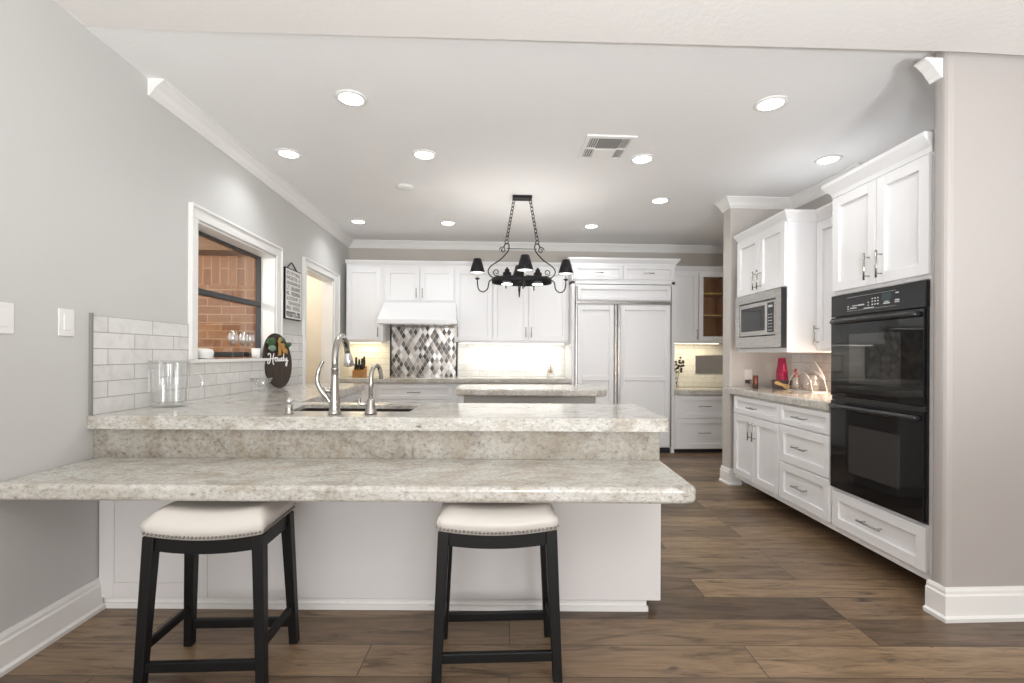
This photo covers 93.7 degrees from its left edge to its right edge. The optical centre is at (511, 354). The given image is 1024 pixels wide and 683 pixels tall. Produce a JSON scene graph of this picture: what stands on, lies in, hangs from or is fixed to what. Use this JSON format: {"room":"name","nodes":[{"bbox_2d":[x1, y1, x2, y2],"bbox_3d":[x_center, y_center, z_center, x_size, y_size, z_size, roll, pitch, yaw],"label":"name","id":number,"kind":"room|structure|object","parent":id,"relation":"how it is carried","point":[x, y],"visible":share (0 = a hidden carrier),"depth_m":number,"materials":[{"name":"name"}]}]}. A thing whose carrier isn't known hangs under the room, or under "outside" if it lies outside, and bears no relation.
{"room":"kitchen","nodes":[
{"label":"kitchen","id":0,"kind":"room"},
{"bbox_2d":[0,0,348,632],"bbox_3d":[-1.941,-0.301,0.859,0.130,3.000,11.100,0,0,-3],"label":"wall","id":1,"kind":"structure","parent":0,"point":[98,178],"depth_m":2.12,"materials":[{"name":"paint"}]},
{"bbox_2d":[0,302,13,333],"bbox_3d":[-1.916,-0.139,1.781,0.010,0.118,0.140,0,0,-3],"label":"light switch","id":2,"kind":"object","parent":1,"relation":"attached to","point":[6,309],"visible":1,"depth_m":1.82,"materials":[{"name":"white plastic"}]},
{"bbox_2d":[0,577,105,677],"bbox_3d":[-1.771,1.125,-1.206,0.030,0.150,6.958,0,0,-3],"label":"baseboard","id":3,"kind":"structure","parent":1,"relation":"attached to","point":[30,636],"depth_m":1.99,"materials":[{"name":"white wood"}]},
{"bbox_2d":[58,308,74,335],"bbox_3d":[-1.930,-0.140,2.081,0.010,0.118,0.078,0,0,-3],"label":"light switch","id":4,"kind":"object","parent":1,"relation":"attached to","point":[66,317],"visible":1,"depth_m":2.07,"materials":[{"name":"white plastic"}]},
{"bbox_2d":[67,11,84,23],"bbox_3d":[-1.875,-1.556,1.282,0.030,0.148,1.740,0,0,-3],"label":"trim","id":5,"kind":"structure","parent":1,"relation":"attached to","point":[74,16],"depth_m":2.12,"materials":[{"name":"white"}]},
{"bbox_2d":[88,313,93,415],"bbox_3d":[-1.935,0.043,2.206,0.013,0.472,0.010,0,0,-3],"label":"trim","id":6,"kind":"structure","parent":1,"relation":"attached to","point":[91,315],"depth_m":2.20,"materials":[{"name":"grey"}]},
{"bbox_2d":[93,315,302,414],"bbox_3d":[-1.996,0.042,3.454,0.009,0.475,2.490,0,0,-3],"label":"backsplash","id":7,"kind":"structure","parent":1,"relation":"attached to","point":[123,348],"depth_m":2.63,"materials":[{"name":"tile"}]},
{"bbox_2d":[148,370,159,392],"bbox_3d":[-1.948,0.144,2.616,0.010,0.118,0.090,0,0,-3],"label":"wall outlet","id":8,"kind":"object","parent":7,"relation":"attached to","point":[154,377],"visible":0.89,"depth_m":2.61,"materials":[{"name":"white plastic"}]},
{"bbox_2d":[198,231,260,356],"bbox_3d":[-2.131,-0.412,3.553,0.045,0.860,1.100,0,0,-3],"label":"window","id":9,"kind":"structure","parent":1,"relation":"in","point":[202,292],"depth_m":3.81,"materials":[{"name":"grey"}]},
{"bbox_2d":[189,358,269,362],"bbox_3d":[-2.049,0.040,3.572,0.134,0.022,1.270,0,0,-3],"label":"window sill","id":10,"kind":"structure","parent":1,"relation":"attached to","point":[231,359],"depth_m":3.33,"materials":[{"name":"white wood"}]},
{"bbox_2d":[198,348,214,358],"bbox_3d":[-2.033,-0.007,3.152,0.140,0.072,0.140,0,0,-3],"label":"ceramic dish","id":11,"kind":"object","parent":10,"relation":"on","point":[203,353],"visible":0.59,"depth_m":3.11,"materials":[{"name":"white ceramic"}]},
{"bbox_2d":[251,348,260,357],"bbox_3d":[-2.052,-0.011,3.847,0.068,0.080,0.068,0,0,-3],"label":"cup","id":12,"kind":"object","parent":10,"relation":"on","point":[255,352],"visible":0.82,"depth_m":3.82,"materials":[{"name":"white ceramic"}]},
{"bbox_2d":[188,202,282,359],"bbox_3d":[-1.990,-0.451,3.565,0.028,0.960,1.290,0,0,-3],"label":"trim","id":13,"kind":"structure","parent":1,"relation":"attached to","point":[196,212],"depth_m":3.05,"materials":[{"name":"white wood"}]},
{"bbox_2d":[198,221,274,357],"bbox_3d":[-2.058,-0.406,3.557,0.112,0.870,1.100,0,0,-3],"label":"trim","id":14,"kind":"structure","parent":1,"relation":"attached to","point":[267,260],"depth_m":4.09,"materials":[{"name":"white wood"}]},
{"bbox_2d":[283,263,300,320],"bbox_3d":[-2.032,-0.586,4.446,0.022,0.530,0.355,0,0,-3],"label":"wall sign","id":15,"kind":"object","parent":1,"relation":"attached to","point":[291,278],"visible":1,"depth_m":4.40,"materials":[{"name":"wood"}]},
{"bbox_2d":[307,268,332,382],"bbox_3d":[-2.149,0.163,5.209,0.131,2.070,0.850,0,0,-3],"label":"trim","id":16,"kind":"structure","parent":1,"relation":"attached to","point":[327,284],"depth_m":5.62,"materials":[{"name":"white wood"}]},
{"bbox_2d":[302,257,339,382],"bbox_3d":[-2.071,0.119,5.253,0.030,2.160,1.110,0,0,-3],"label":"door frame","id":17,"kind":"structure","parent":1,"relation":"in","point":[306,262],"depth_m":4.98,"materials":[{"name":"white wood"}]},
{"bbox_2d":[306,275,321,382],"bbox_3d":[-2.944,-0.106,5.467,1.435,2.600,2.000,0,0,-3],"label":"wall","id":18,"kind":"structure","parent":0,"point":[313,346],"depth_m":6.19,"materials":[{"name":"paint"}]},
{"bbox_2d":[86,28,934,245],"bbox_3d":[1.426,-1.514,4.359,7.155,0.100,4.426,0,0,-3],"label":"ceiling","id":19,"kind":"structure","parent":0,"point":[501,119],"depth_m":3.00,"materials":[{"name":"paint"}]},
{"bbox_2d":[275,148,301,158],"bbox_3d":[-1.641,-1.474,3.526,0.184,0.010,0.184,0,0,-3],"label":"recessed light","id":20,"kind":"object","parent":19,"relation":"in","point":[288,153],"visible":1,"depth_m":3.52,"materials":[{"name":"white plastic"}]},
{"bbox_2d":[334,89,367,106],"bbox_3d":[-0.924,-1.471,2.759,0.184,0.010,0.184,0,0,-3],"label":"recessed light","id":21,"kind":"object","parent":19,"relation":"in","point":[348,97],"visible":1,"depth_m":2.75,"materials":[{"name":"white plastic"}]},
{"bbox_2d":[349,219,366,223],"bbox_3d":[-1.706,-1.474,5.325,0.184,0.010,0.184,0,0,-3],"label":"recessed light","id":22,"kind":"object","parent":19,"relation":"in","point":[356,221],"visible":1,"depth_m":5.31,"materials":[{"name":"white"}]},
{"bbox_2d":[397,184,412,190],"bbox_3d":[-0.939,-1.465,4.210,0.144,0.022,0.144,0,0,-3],"label":"smoke detector","id":23,"kind":"object","parent":19,"relation":"attached to","point":[404,187],"visible":1,"depth_m":4.17,"materials":[{"name":"white plastic"}]},
{"bbox_2d":[412,149,436,159],"bbox_3d":[-0.645,-1.469,3.533,0.184,0.010,0.184,0,0,-3],"label":"recessed light","id":24,"kind":"object","parent":19,"relation":"in","point":[423,154],"visible":1,"depth_m":3.52,"materials":[{"name":"white plastic"}]},
{"bbox_2d":[440,221,455,225],"bbox_3d":[-0.718,-1.470,5.372,0.184,0.010,0.184,0,0,-3],"label":"recessed light","id":25,"kind":"object","parent":19,"relation":"in","point":[448,223],"visible":1,"depth_m":5.37,"materials":[{"name":"white"}]},
{"bbox_2d":[470,195,573,296],"bbox_3d":[0.092,-1.023,4.459,0.725,0.896,0.725,0,0,42],"label":"chandelier","id":26,"kind":"object","parent":19,"relation":"hanging from","point":[519,278],"visible":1,"depth_m":4.42,"materials":[{"name":"black metal"}]},
{"bbox_2d":[583,224,599,228],"bbox_3d":[0.905,-1.462,5.469,0.184,0.010,0.184,0,0,-3],"label":"recessed light","id":27,"kind":"object","parent":19,"relation":"in","point":[590,226],"visible":1,"depth_m":5.46,"materials":[{"name":"white"}]},
{"bbox_2d":[577,134,637,159],"bbox_3d":[0.662,-1.461,3.395,0.340,0.014,0.380,0,0,-3],"label":"ceiling vent","id":28,"kind":"object","parent":19,"relation":"in","point":[595,147],"visible":1,"depth_m":3.37,"materials":[{"name":"white"}]},
{"bbox_2d":[590,149,614,158],"bbox_3d":[0.658,-1.459,3.482,0.150,0.011,0.145,0,0,-3],"label":"light","id":29,"kind":"object","parent":28,"relation":"on","point":[594,153],"depth_m":3.48,"materials":[{"name":"white plastic"}]},
{"bbox_2d":[595,139,621,148],"bbox_3d":[0.666,-1.461,3.322,0.150,0.007,0.145,0,0,-3],"label":"grille","id":30,"kind":"object","parent":28,"relation":"attached to","point":[599,143],"depth_m":3.33,"materials":[{"name":"grey metal"}]},
{"bbox_2d":[630,154,654,163],"bbox_3d":[0.974,-1.461,3.590,0.184,0.010,0.184,0,0,-3],"label":"recessed light","id":31,"kind":"object","parent":19,"relation":"in","point":[639,158],"visible":1,"depth_m":3.57,"materials":[{"name":"white plastic"}]},
{"bbox_2d":[650,197,669,203],"bbox_3d":[1.404,-1.459,4.551,0.184,0.010,0.184,0,0,-3],"label":"recessed light","id":32,"kind":"object","parent":19,"relation":"in","point":[659,200],"visible":1,"depth_m":4.54,"materials":[{"name":"white"}]},
{"bbox_2d":[753,95,788,111],"bbox_3d":[1.507,-1.458,2.794,0.184,0.010,0.184,0,0,-3],"label":"recessed light","id":33,"kind":"object","parent":19,"relation":"in","point":[774,102],"visible":1,"depth_m":2.79,"materials":[{"name":"white plastic"}]},
{"bbox_2d":[814,154,842,164],"bbox_3d":[2.360,-1.454,3.585,0.184,0.010,0.184,0,0,-3],"label":"recessed light","id":34,"kind":"object","parent":19,"relation":"in","point":[828,159],"visible":1,"depth_m":3.58,"materials":[{"name":"white"}]},
{"bbox_2d":[0,452,1023,682],"bbox_3d":[0.448,1.236,0.973,9.400,0.050,11.100,0,0,-3],"label":"floor","id":35,"kind":"structure","parent":0,"point":[754,588],"depth_m":2.07,"materials":[{"name":"brown wood"}]},
{"bbox_2d":[133,501,299,682],"bbox_3d":[-1.115,0.883,1.857,0.458,0.640,0.320,0,0,-3],"label":"bar stool","id":36,"kind":"object","parent":35,"relation":"on","point":[191,529],"visible":0.98,"depth_m":1.73,"materials":[{"name":"black wood"}]},
{"bbox_2d":[340,391,361,401],"bbox_3d":[-1.670,0.771,3.760,0.687,0.860,1.870,0,0,-3],"label":"base cabinet","id":37,"kind":"object","parent":35,"relation":"on","point":[352,397],"visible":0.07,"depth_m":4.32,"materials":[{"name":"white wood"}]},
{"bbox_2d":[99,500,660,611],"bbox_3d":[-0.634,0.776,2.533,2.668,0.860,0.553,0,0,0],"label":"peninsula base panel","id":38,"kind":"object","parent":35,"relation":"on","point":[350,555],"visible":0.4,"depth_m":2.26,"materials":[{"name":"paint"}]},
{"bbox_2d":[0,457,695,503],"bbox_3d":[-0.627,0.512,2.006,2.636,0.060,0.503,0,0,0],"label":"countertop","id":39,"kind":"structure","parent":38,"relation":"attached to","point":[97,478],"depth_m":1.82,"materials":[{"name":"stone"}]},
{"bbox_2d":[93,429,659,459],"bbox_3d":[-0.631,0.414,2.241,2.629,0.136,0.034,0,0,0],"label":"granite upstand","id":40,"kind":"object","parent":39,"relation":"on","point":[179,443],"visible":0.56,"depth_m":2.22,"materials":[{"name":"grey stone"}]},
{"bbox_2d":[87,383,668,431],"bbox_3d":[-0.651,0.316,3.441,2.696,0.060,2.635,0,0,-3],"label":"countertop","id":41,"kind":"structure","parent":38,"relation":"on","point":[250,410],"depth_m":2.22,"materials":[{"name":"stone"}]},
{"bbox_2d":[147,361,204,407],"bbox_3d":[-1.822,0.156,2.595,0.184,0.248,0.235,0,0,43],"label":"glass pitcher","id":42,"kind":"object","parent":41,"relation":"on","point":[148,361],"visible":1,"depth_m":2.56,"materials":[{"name":"clear glass"}]},
{"bbox_2d":[250,378,271,391],"bbox_3d":[-1.906,0.229,3.654,0.155,0.101,0.155,0,0,-25],"label":"glass bowl","id":43,"kind":"object","parent":41,"relation":"on","point":[252,379],"visible":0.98,"depth_m":3.63,"materials":[{"name":"clear glass"}]},
{"bbox_2d":[262,333,291,387],"bbox_3d":[-1.979,0.050,4.053,0.070,0.462,0.311,0,0,18],"label":"oval sign","id":44,"kind":"object","parent":41,"relation":"on","point":[278,368],"visible":1,"depth_m":4.04,"materials":[{"name":"black wood"}]},
{"bbox_2d":[284,397,294,413],"bbox_3d":[-1.069,0.244,2.316,0.046,0.080,0.073,0,0,-3],"label":"soap dispenser","id":45,"kind":"object","parent":41,"relation":"on","point":[289,406],"visible":1,"depth_m":2.29,"materials":[{"name":"silver metal"}]},
{"bbox_2d":[315,333,354,414],"bbox_3d":[-0.883,0.088,2.421,0.121,0.393,0.312,0,0,-3],"label":"kitchen faucet","id":46,"kind":"object","parent":41,"relation":"on","point":[333,401],"visible":1,"depth_m":2.28,"materials":[{"name":"silver metal"}]},
{"bbox_2d":[300,408,412,411],"bbox_3d":[-0.848,0.425,2.573,0.659,0.239,0.318,0,0,1],"label":"undermount sink","id":47,"kind":"object","parent":41,"relation":"in","point":[304,409],"visible":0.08,"depth_m":2.72,"materials":[{"name":"black"}]},
{"bbox_2d":[357,363,382,414],"bbox_3d":[-0.669,0.164,2.343,0.085,0.243,0.155,0,0,33],"label":"filter faucet","id":48,"kind":"object","parent":41,"relation":"on","point":[370,405],"visible":1,"depth_m":2.30,"materials":[{"name":"silver metal"}]},
{"bbox_2d":[362,383,457,402],"bbox_3d":[-1.397,0.773,6.002,1.445,0.858,0.557,0,0,-3],"label":"base cabinet","id":49,"kind":"object","parent":35,"relation":"on","point":[382,392],"visible":0.32,"depth_m":5.78,"materials":[{"name":"white wood"}]},
{"bbox_2d":[339,376,570,383],"bbox_3d":[-0.703,0.316,6.044,2.836,0.060,0.541,0,0,-3],"label":"countertop","id":50,"kind":"structure","parent":49,"relation":"on","point":[348,379],"depth_m":5.80,"materials":[{"name":"stone"}]},
{"bbox_2d":[352,356,366,376],"bbox_3d":[-1.907,0.149,6.017,0.141,0.261,0.160,0,0,-3],"label":"knife block","id":51,"kind":"object","parent":50,"relation":"on","point":[360,370],"visible":1,"depth_m":5.97,"materials":[{"name":"brown wood"}]},
{"bbox_2d":[431,502,561,682],"bbox_3d":[-0.060,0.888,1.917,0.482,0.640,0.320,0,0,-3],"label":"bar stool","id":52,"kind":"object","parent":35,"relation":"on","point":[459,524],"visible":0.94,"depth_m":1.78,"materials":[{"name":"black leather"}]},
{"bbox_2d":[457,383,570,402],"bbox_3d":[0.018,0.780,6.069,1.383,0.858,0.557,0,0,-3],"label":"base cabinet","id":53,"kind":"object","parent":35,"relation":"on","point":[460,399],"visible":0.11,"depth_m":5.83,"materials":[{"name":"white wood"}]},
{"bbox_2d":[464,396,595,403],"bbox_3d":[0.164,0.780,4.333,1.175,0.860,0.600,0,0,-3],"label":"kitchen island","id":54,"kind":"object","parent":35,"relation":"on","point":[467,399],"visible":0.09,"depth_m":4.07,"materials":[{"name":"grey"}]},
{"bbox_2d":[456,384,606,396],"bbox_3d":[0.181,0.320,4.338,1.355,0.060,0.726,0,0,-3],"label":"island countertop","id":55,"kind":"structure","parent":54,"relation":"on","point":[464,389],"depth_m":4.03,"materials":[{"name":"stone"}]},
{"bbox_2d":[574,284,671,452],"bbox_3d":[1.358,0.178,6.131,1.195,2.075,0.540,0,0,-3],"label":"refrigerator","id":56,"kind":"object","parent":35,"relation":"on","point":[623,333],"visible":0.8,"depth_m":5.90,"materials":[{"name":"white"}]},
{"bbox_2d":[565,257,680,452],"bbox_3d":[1.360,0.016,6.135,1.386,2.400,0.562,0,0,-3],"label":"tall cabinet","id":57,"kind":"object","parent":35,"relation":"on","point":[586,270],"visible":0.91,"depth_m":5.90,"materials":[{"name":"white wood"}]},
{"bbox_2d":[674,395,722,451],"bbox_3d":[2.531,0.861,6.188,1.059,0.722,0.557,0,0,-3],"label":"base cabinet","id":58,"kind":"object","parent":35,"relation":"on","point":[698,419],"visible":0.62,"depth_m":5.95,"materials":[{"name":"white wood"}]},
{"bbox_2d":[674,387,722,394],"bbox_3d":[2.534,0.468,6.197,1.064,0.063,0.541,0,0,-3],"label":"countertop","id":59,"kind":"structure","parent":58,"relation":"on","point":[677,390],"depth_m":5.92,"materials":[{"name":"stone"}]},
{"bbox_2d":[674,357,684,386],"bbox_3d":[2.133,0.229,6.229,0.222,0.411,0.150,0,0,-3],"label":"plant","id":60,"kind":"object","parent":59,"relation":"on","point":[679,362],"visible":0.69,"depth_m":6.22,"materials":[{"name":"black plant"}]},
{"bbox_2d":[733,395,781,500],"bbox_3d":[2.303,0.791,3.979,0.677,0.858,0.735,0,0,0],"label":"base cabinet","id":61,"kind":"object","parent":35,"relation":"on","point":[756,421],"visible":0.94,"depth_m":3.92,"materials":[{"name":"white wood"}]},
{"bbox_2d":[724,387,831,410],"bbox_3d":[2.317,0.331,3.768,0.711,0.060,1.481,0,0,-3],"label":"countertop","id":62,"kind":"structure","parent":61,"relation":"on","point":[820,401],"depth_m":3.63,"materials":[{"name":"stone"}]},
{"bbox_2d":[753,375,757,388],"bbox_3d":[2.169,0.242,4.277,0.046,0.116,0.046,0,0,-3],"label":"bottle","id":63,"kind":"object","parent":62,"relation":"on","point":[755,377],"visible":1,"depth_m":4.26,"materials":[{"name":"brown glass"}]},
{"bbox_2d":[772,380,791,388],"bbox_3d":[2.370,0.262,4.214,0.150,0.078,0.107,0,0,26],"label":"wooden box","id":64,"kind":"object","parent":62,"relation":"on","point":[776,384],"visible":0.78,"depth_m":4.17,"materials":[{"name":"brown wood"}]},
{"bbox_2d":[792,368,799,387],"bbox_3d":[2.520,0.212,4.264,0.060,0.180,0.060,0,0,-3],"label":"squeeze bottle","id":65,"kind":"object","parent":62,"relation":"on","point":[795,370],"visible":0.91,"depth_m":4.25,"materials":[{"name":"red plastic"}]},
{"bbox_2d":[787,371,827,392],"bbox_3d":[2.425,0.216,3.949,0.122,0.171,0.330,0,0,-3],"label":"drying rack","id":66,"kind":"object","parent":62,"relation":"on","point":[802,390],"visible":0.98,"depth_m":3.90,"materials":[{"name":"silver metal"}]},
{"bbox_2d":[803,355,826,391],"bbox_3d":[2.531,0.152,3.973,0.053,0.299,0.306,0,0,-1],"label":"tongs","id":67,"kind":"object","parent":62,"relation":"on","point":[816,364],"visible":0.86,"depth_m":3.98,"materials":[{"name":"silver metal"}]},
{"bbox_2d":[779,403,832,528],"bbox_3d":[2.308,0.791,3.325,0.678,0.858,0.574,0,0,0],"label":"base cabinet","id":68,"kind":"object","parent":35,"relation":"on","point":[804,432],"visible":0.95,"depth_m":3.28,"materials":[{"name":"white wood"}]},
{"bbox_2d":[821,131,933,579],"bbox_3d":[2.336,0.071,2.706,0.718,2.300,0.763,0,0,0],"label":"tall cabinet","id":69,"kind":"object","parent":35,"relation":"on","point":[883,207],"visible":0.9,"depth_m":2.58,"materials":[{"name":"white wood"}]},
{"bbox_2d":[829,280,929,523],"bbox_3d":[2.287,0.232,2.681,0.647,1.192,0.685,0,0,0],"label":"double oven","id":70,"kind":"object","parent":69,"relation":"in","point":[880,337],"visible":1,"depth_m":2.59,"materials":[{"name":"black metal"}]},
{"bbox_2d":[349,248,722,376],"bbox_3d":[0.514,-0.128,6.441,5.565,2.680,0.120,0,0,-3],"label":"wall","id":71,"kind":"structure","parent":0,"point":[687,259],"depth_m":6.35,"materials":[{"name":"paint"}]},
{"bbox_2d":[345,259,387,342],"bbox_3d":[-1.836,-0.657,6.076,0.461,1.016,0.386,0,0,-3],"label":"upper cabinet","id":72,"kind":"object","parent":71,"relation":"attached to","point":[364,278],"depth_m":5.93,"materials":[{"name":"white wood"}]},
{"bbox_2d":[376,303,457,326],"bbox_3d":[-1.143,-0.501,6.000,0.950,0.277,0.604,0,0,-3],"label":"range hood","id":73,"kind":"object","parent":71,"relation":"attached to","point":[391,314],"visible":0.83,"depth_m":5.79,"materials":[{"name":"white"}]},
{"bbox_2d":[383,260,454,302],"bbox_3d":[-1.163,-0.902,6.107,0.880,0.520,0.386,0,0,-3],"label":"upper cabinet","id":74,"kind":"object","parent":71,"relation":"attached to","point":[404,281],"visible":0.96,"depth_m":5.96,"materials":[{"name":"white wood"}]},
{"bbox_2d":[390,326,457,375],"bbox_3d":[-1.154,-0.042,6.293,0.881,0.651,0.018,0,0,-3],"label":"mosaic panel","id":75,"kind":"object","parent":71,"relation":"attached to","point":[414,351],"visible":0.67,"depth_m":6.29,"materials":[{"name":"grey tile"}]},
{"bbox_2d":[148,78,722,253],"bbox_3d":[0.556,-1.423,4.536,5.195,0.090,3.690,0,0,-3],"label":"trim","id":76,"kind":"structure","parent":71,"relation":"attached to","point":[161,91],"depth_m":4.73,"materials":[{"name":"white"}]},
{"bbox_2d":[454,261,568,343],"bbox_3d":[-0.004,-0.648,6.162,1.438,1.016,0.386,0,0,-3],"label":"upper cabinet","id":77,"kind":"object","parent":71,"relation":"attached to","point":[497,314],"depth_m":6.02,"materials":[{"name":"white wood"}]},
{"bbox_2d":[461,343,507,343],"bbox_3d":[0.000,-0.141,6.157,1.320,0.003,0.028,0,0,-3],"label":"diffuser","id":78,"kind":"object","parent":77,"relation":"attached to","point":[461,343],"depth_m":6.13,"materials":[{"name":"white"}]},
{"bbox_2d":[348,339,722,386],"bbox_3d":[0.461,0.106,6.375,5.195,0.630,0.009,0,0,-3],"label":"backsplash","id":79,"kind":"structure","parent":71,"relation":"attached to","point":[379,353],"depth_m":6.36,"materials":[{"name":"tile"}]},
{"bbox_2d":[695,355,722,373],"bbox_3d":[2.726,0.133,6.473,0.524,0.254,0.008,0,0,-3],"label":"accent panel","id":80,"kind":"object","parent":79,"relation":"attached to","point":[704,364],"visible":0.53,"depth_m":6.47,"materials":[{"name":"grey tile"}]},
{"bbox_2d":[675,266,722,343],"bbox_3d":[2.534,-0.633,6.282,1.059,0.981,0.386,0,0,-3],"label":"upper cabinet","id":81,"kind":"object","parent":71,"relation":"attached to","point":[698,289],"depth_m":6.13,"materials":[{"name":"white wood"}]},
{"bbox_2d":[703,293,722,296],"bbox_3d":[2.574,-0.787,6.309,0.370,0.018,0.280,0,0,-3],"label":"shelf","id":82,"kind":"object","parent":81,"relation":"attached to","point":[704,294],"depth_m":6.25,"materials":[{"name":"brown wood"}]},
{"bbox_2d":[703,314,722,317],"bbox_3d":[2.572,-0.507,6.309,0.370,0.018,0.280,0,0,-3],"label":"shelf","id":83,"kind":"object","parent":81,"relation":"attached to","point":[704,315],"depth_m":6.26,"materials":[{"name":"brown wood"}]},
{"bbox_2d":[54,0,1023,54],"bbox_3d":[1.744,-1.662,-1.083,7.035,0.640,6.872,0,0,-3],"label":"ceiling","id":84,"kind":"structure","parent":0,"point":[975,26],"depth_m":2.04,"materials":[{"name":"paint"}]},
{"bbox_2d":[722,209,791,483],"bbox_3d":[2.404,-0.119,4.594,0.724,2.680,0.150,0,0,-3],"label":"wall","id":85,"kind":"structure","parent":0,"point":[736,221],"depth_m":4.51,"materials":[{"name":"paint"}]},
{"bbox_2d":[719,465,741,485],"bbox_3d":[2.074,1.144,4.563,0.134,0.150,0.180,0,0,-3],"label":"baseboard","id":86,"kind":"structure","parent":85,"relation":"attached to","point":[727,476],"depth_m":4.49,"materials":[{"name":"white wood"}]},
{"bbox_2d":[744,370,752,383],"bbox_3d":[2.219,0.208,4.487,0.075,0.134,0.045,0,0,-3],"label":"wall outlet","id":87,"kind":"object","parent":85,"relation":"attached to","point":[748,379],"visible":0.96,"depth_m":4.50,"materials":[{"name":"white plastic"}]},
{"bbox_2d":[796,129,933,390],"bbox_3d":[2.761,-0.117,3.444,0.120,2.680,2.180,0,0,-3],"label":"wall","id":88,"kind":"structure","parent":0,"point":[825,199],"depth_m":4.18,"materials":[{"name":"paint"}]},
{"bbox_2d":[734,209,830,352],"bbox_3d":[2.290,-0.531,3.851,0.677,1.028,0.790,0,0,0],"label":"upper cabinet","id":89,"kind":"object","parent":88,"relation":"attached to","point":[780,250],"visible":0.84,"depth_m":3.51,"materials":[{"name":"white wood"}]},
{"bbox_2d":[735,287,786,347],"bbox_3d":[2.223,-0.274,3.870,0.510,0.440,0.712,0,0,0],"label":"microwave","id":90,"kind":"object","parent":89,"relation":"in","point":[760,318],"visible":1,"depth_m":3.78,"materials":[{"name":"silver metal"}]},
{"bbox_2d":[715,162,865,212],"bbox_3d":[2.329,-1.414,4.139,0.689,0.090,1.050,0,0,-3],"label":"trim","id":91,"kind":"structure","parent":88,"relation":"attached to","point":[813,192],"depth_m":4.44,"materials":[{"name":"white"}]},
{"bbox_2d":[792,353,830,390],"bbox_3d":[2.678,0.112,3.806,0.009,0.380,1.450,0,0,-3],"label":"backsplash","id":92,"kind":"structure","parent":88,"relation":"attached to","point":[823,360],"depth_m":4.24,"materials":[{"name":"tile"}]},
{"bbox_2d":[813,202,833,350],"bbox_3d":[2.405,-0.534,3.273,0.457,1.020,0.469,0,0,0],"label":"upper cabinet","id":93,"kind":"object","parent":88,"relation":"attached to","point":[824,213],"visible":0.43,"depth_m":3.42,"materials":[{"name":"white wood"}]},
{"bbox_2d":[932,51,1023,586],"bbox_3d":[3.545,-0.113,2.323,3.099,2.680,0.085,0,0,-3],"label":"wall pillar","id":94,"kind":"structure","parent":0,"point":[978,507],"depth_m":2.22,"materials":[{"name":"paint"}]},
{"bbox_2d":[914,57,942,83],"bbox_3d":[1.960,-1.336,2.260,0.085,0.090,0.060,0,0,-3],"label":"trim","id":95,"kind":"structure","parent":94,"relation":"attached to","point":[931,68],"depth_m":2.24,"materials":[{"name":"white"}]},
{"bbox_2d":[923,579,1023,622],"bbox_3d":[3.525,1.152,2.307,3.129,0.150,0.115,0,0,-3],"label":"baseboard","id":96,"kind":"structure","parent":94,"relation":"attached to","point":[985,603],"depth_m":2.20,"materials":[{"name":"white wood"}]},
{"bbox_3d":[2.373,0.107,4.217,0.094,0.120,0.094,0,0,-3],"label":"plastic cup","id":97,"kind":"object","parent":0,"visible":0},
{"bbox_2d":[776,358,787,371],"bbox_3d":[2.373,0.088,4.217,0.093,0.120,0.093,0,0,-3],"label":"plastic cup","id":98,"kind":"object","parent":97,"relation":"on","point":[782,365],"visible":1,"depth_m":4.19,"materials":[{"name":"red plastic"}]},
{"label":"outside","id":99,"kind":"structure","parent":0,"visible":0},
{"bbox_3d":[-5.579,1.506,1.538,7.015,0.050,5.600,0,0,-3],"label":"ground","id":100,"kind":"structure","parent":99,"visible":0},
{"bbox_2d":[198,256,255,358],"bbox_3d":[-3.807,0.300,4.312,3.205,2.380,0.145,0,0,-3],"label":"wall","id":101,"kind":"structure","parent":100,"relation":"on","point":[216,317],"depth_m":4.30,"materials":[{"name":"brick"}]},
{"bbox_2d":[198,235,246,255],"bbox_3d":[-3.739,-1.015,3.227,3.225,0.310,2.400,0,0,-3],"label":"trim","id":102,"kind":"structure","parent":101,"relation":"attached to","point":[206,247],"depth_m":3.92,"materials":[{"name":"brown wood"}]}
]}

